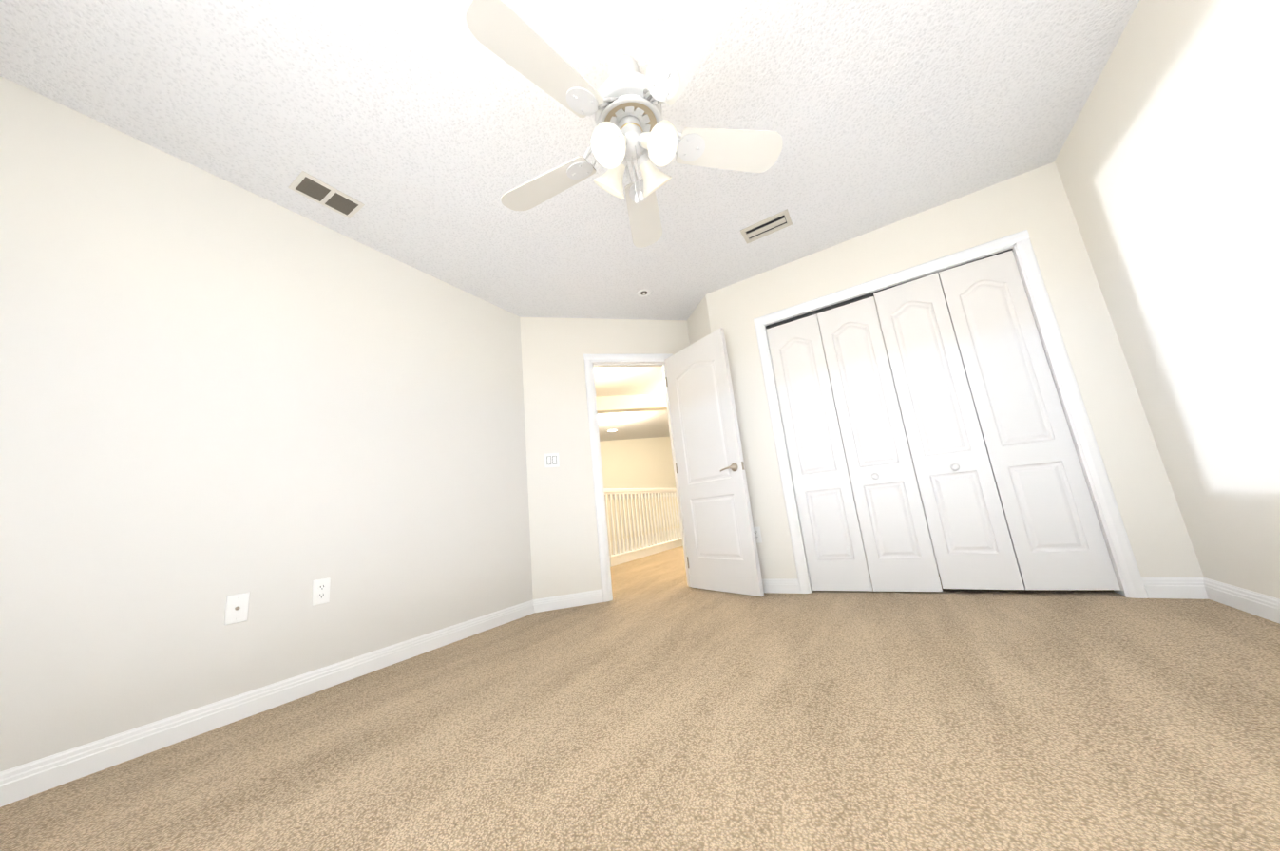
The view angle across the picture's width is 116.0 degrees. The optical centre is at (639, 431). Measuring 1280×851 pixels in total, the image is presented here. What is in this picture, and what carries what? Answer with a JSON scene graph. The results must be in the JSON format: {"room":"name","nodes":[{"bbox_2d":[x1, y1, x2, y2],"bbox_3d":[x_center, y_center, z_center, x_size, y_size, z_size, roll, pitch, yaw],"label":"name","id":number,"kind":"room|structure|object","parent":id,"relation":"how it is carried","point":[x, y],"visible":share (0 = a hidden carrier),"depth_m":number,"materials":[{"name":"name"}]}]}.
{"room":"empty bedroom","nodes":[
{"label":"empty bedroom","id":0,"kind":"room"},
{"bbox_2d":[0,76,533,772],"bbox_3d":[-1.750,0.027,2.041,0.120,2.440,3.070,-12,-13,30],"label":"wall","id":1,"kind":"structure","parent":0,"point":[215,391],"depth_m":1.74,"materials":[{"name":"paint"}]},
{"bbox_2d":[224,592,249,625],"bbox_3d":[-1.709,0.753,1.698,0.017,0.117,0.072,-12,-13,30],"label":"outlet plate","id":2,"kind":"object","parent":1,"relation":"attached to","point":[237,608],"visible":1,"depth_m":1.70,"materials":[{"name":"white plastic"}]},
{"bbox_2d":[311,577,330,606],"bbox_3d":[-1.558,0.784,1.956,0.008,0.117,0.072,-12,-13,30],"label":"outlet","id":3,"kind":"object","parent":1,"relation":"attached to","point":[321,591],"visible":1,"depth_m":1.95,"materials":[{"name":"white plastic"}]},
{"bbox_2d":[0,577,1279,807],"bbox_3d":[0.191,1.020,1.999,4.450,0.095,5.000,-12,-13,30],"label":"baseboard","id":4,"kind":"structure","parent":1,"relation":"attached to","point":[51,772],"depth_m":1.70,"materials":[{"name":"white wood"}]},
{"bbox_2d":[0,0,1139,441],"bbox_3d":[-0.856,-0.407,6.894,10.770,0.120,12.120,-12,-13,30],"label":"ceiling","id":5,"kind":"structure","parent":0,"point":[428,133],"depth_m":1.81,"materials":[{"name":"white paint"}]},
{"bbox_2d":[287,171,364,218],"bbox_3d":[-1.627,-1.223,2.085,0.165,0.008,0.275,-12,-13,30],"label":"ceiling vent","id":6,"kind":"object","parent":5,"relation":"in","point":[316,190],"visible":1,"depth_m":2.07,"materials":[{"name":"silver metal"}]},
{"bbox_2d":[465,0,783,248],"bbox_3d":[-0.075,-1.163,1.584,1.207,0.633,1.226,-12,-13,30],"label":"ceiling fan","id":7,"kind":"object","parent":5,"relation":"hanging from","point":[624,101],"visible":1,"depth_m":1.49,"materials":[{"name":"white"}]},
{"bbox_2d":[637,288,650,297],"bbox_3d":[0.034,-1.145,3.324,0.112,0.012,0.112,-12,-13,30],"label":"ceiling detector","id":8,"kind":"object","parent":5,"relation":"attached to","point":[643,293],"visible":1,"depth_m":3.32,"materials":[{"name":"white"}]},
{"bbox_2d":[740,209,792,244],"bbox_3d":[0.843,-1.359,2.671,0.310,0.012,0.165,-12,-13,30],"label":"ceiling vent","id":9,"kind":"object","parent":5,"relation":"in","point":[778,221],"visible":1,"depth_m":2.66,"materials":[{"name":"beige metal"}]},
{"bbox_2d":[519,317,689,599],"bbox_3d":[-0.214,0.164,3.516,1.610,2.440,0.120,-3,-12,-14],"label":"wall","id":10,"kind":"structure","parent":0,"point":[563,541],"depth_m":3.37,"materials":[{"name":"paint"}]},
{"bbox_2d":[544,453,559,467],"bbox_3d":[-0.729,0.240,3.302,0.118,0.117,0.012,-3,-12,-14],"label":"light switch","id":11,"kind":"object","parent":10,"relation":"attached to","point":[551,460],"visible":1,"depth_m":3.30,"materials":[{"name":"white plastic"}]},
{"bbox_2d":[583,353,691,602],"bbox_3d":[-0.008,0.325,3.530,0.840,2.090,0.150,-3,-12,-14],"label":"door frame","id":12,"kind":"structure","parent":10,"relation":"attached to","point":[626,360],"depth_m":3.48,"materials":[{"name":"white wood"}]},
{"bbox_2d":[664,327,764,596],"bbox_3d":[0.537,0.242,3.249,0.674,2.015,0.330,-12,-13,30],"label":"entry door","id":13,"kind":"structure","parent":10,"relation":"in","point":[720,540],"depth_m":3.19,"materials":[{"name":"white wood"}]},
{"bbox_2d":[595,393,680,554],"bbox_3d":[-1.285,1.829,7.450,8.081,3.940,8.899,-12,-13,30],"label":"wall","id":14,"kind":"structure","parent":0,"point":[645,463],"depth_m":9.74,"materials":[{"name":"white paint"}]},
{"bbox_2d":[0,545,1279,850],"bbox_3d":[1.493,1.418,4.028,4.630,0.150,10.120,-12,-13,30],"label":"floor","id":15,"kind":"structure","parent":0,"point":[656,703],"depth_m":1.17,"materials":[{"name":"carpet"}]},
{"bbox_2d":[687,294,710,344],"bbox_3d":[0.678,0.070,3.509,0.120,2.440,0.591,-3,-12,-14],"label":"wall","id":16,"kind":"structure","parent":0,"point":[698,324],"depth_m":3.61,"materials":[{"name":"paint"}]},
{"bbox_2d":[706,161,1203,579],"bbox_3d":[1.661,-0.189,2.719,2.214,2.440,0.120,-12,-13,30],"label":"wall","id":17,"kind":"structure","parent":0,"point":[1035,203],"depth_m":2.44,"materials":[{"name":"paint"}]},
{"bbox_2d":[753,527,762,543],"bbox_3d":[0.869,0.778,2.994,0.072,0.117,0.008,-12,-13,30],"label":"outlet","id":18,"kind":"object","parent":17,"relation":"attached to","point":[757,535],"visible":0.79,"depth_m":2.98,"materials":[{"name":"white plastic"}]},
{"bbox_2d":[766,296,942,592],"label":"bifold closet door","id":19,"kind":"structure","parent":17,"relation":"in","point":[898,549],"depth_m":2.77,"materials":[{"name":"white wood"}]},
{"bbox_2d":[753,229,1147,598],"bbox_3d":[1.742,-0.028,2.637,1.642,2.078,0.136,-12,-13,30],"label":"trim","id":20,"kind":"structure","parent":17,"relation":"attached to","point":[1128,576],"depth_m":2.36,"materials":[{"name":"white wood"}]},
{"bbox_2d":[873,250,1120,590],"bbox_3d":[2.047,-0.075,2.421,0.745,1.968,0.078,-12,-13,30],"label":"bifold closet door","id":21,"kind":"structure","parent":17,"relation":"in","point":[1007,502],"depth_m":2.39,"materials":[{"name":"white wood"}]},
{"bbox_2d":[1054,0,1279,599],"bbox_3d":[1.847,-0.587,0.825,0.120,2.440,4.590,-12,-13,30],"label":"wall","id":22,"kind":"structure","parent":0,"point":[1167,162],"depth_m":1.59,"materials":[{"name":"paint"}]},
{"bbox_3d":[-2.416,3.975,7.246,6.140,0.100,12.120,-12,-13,30],"label":"floor","id":23,"kind":"structure","parent":0,"visible":0},
{"bbox_2d":[603,488,682,567],"bbox_3d":[0.451,1.492,6.852,0.122,1.017,3.597,-12,-13,30],"label":"railing","id":24,"kind":"object","parent":23,"relation":"on","point":[648,549],"visible":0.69,"depth_m":6.02,"materials":[{"name":"white wood"}]}
]}

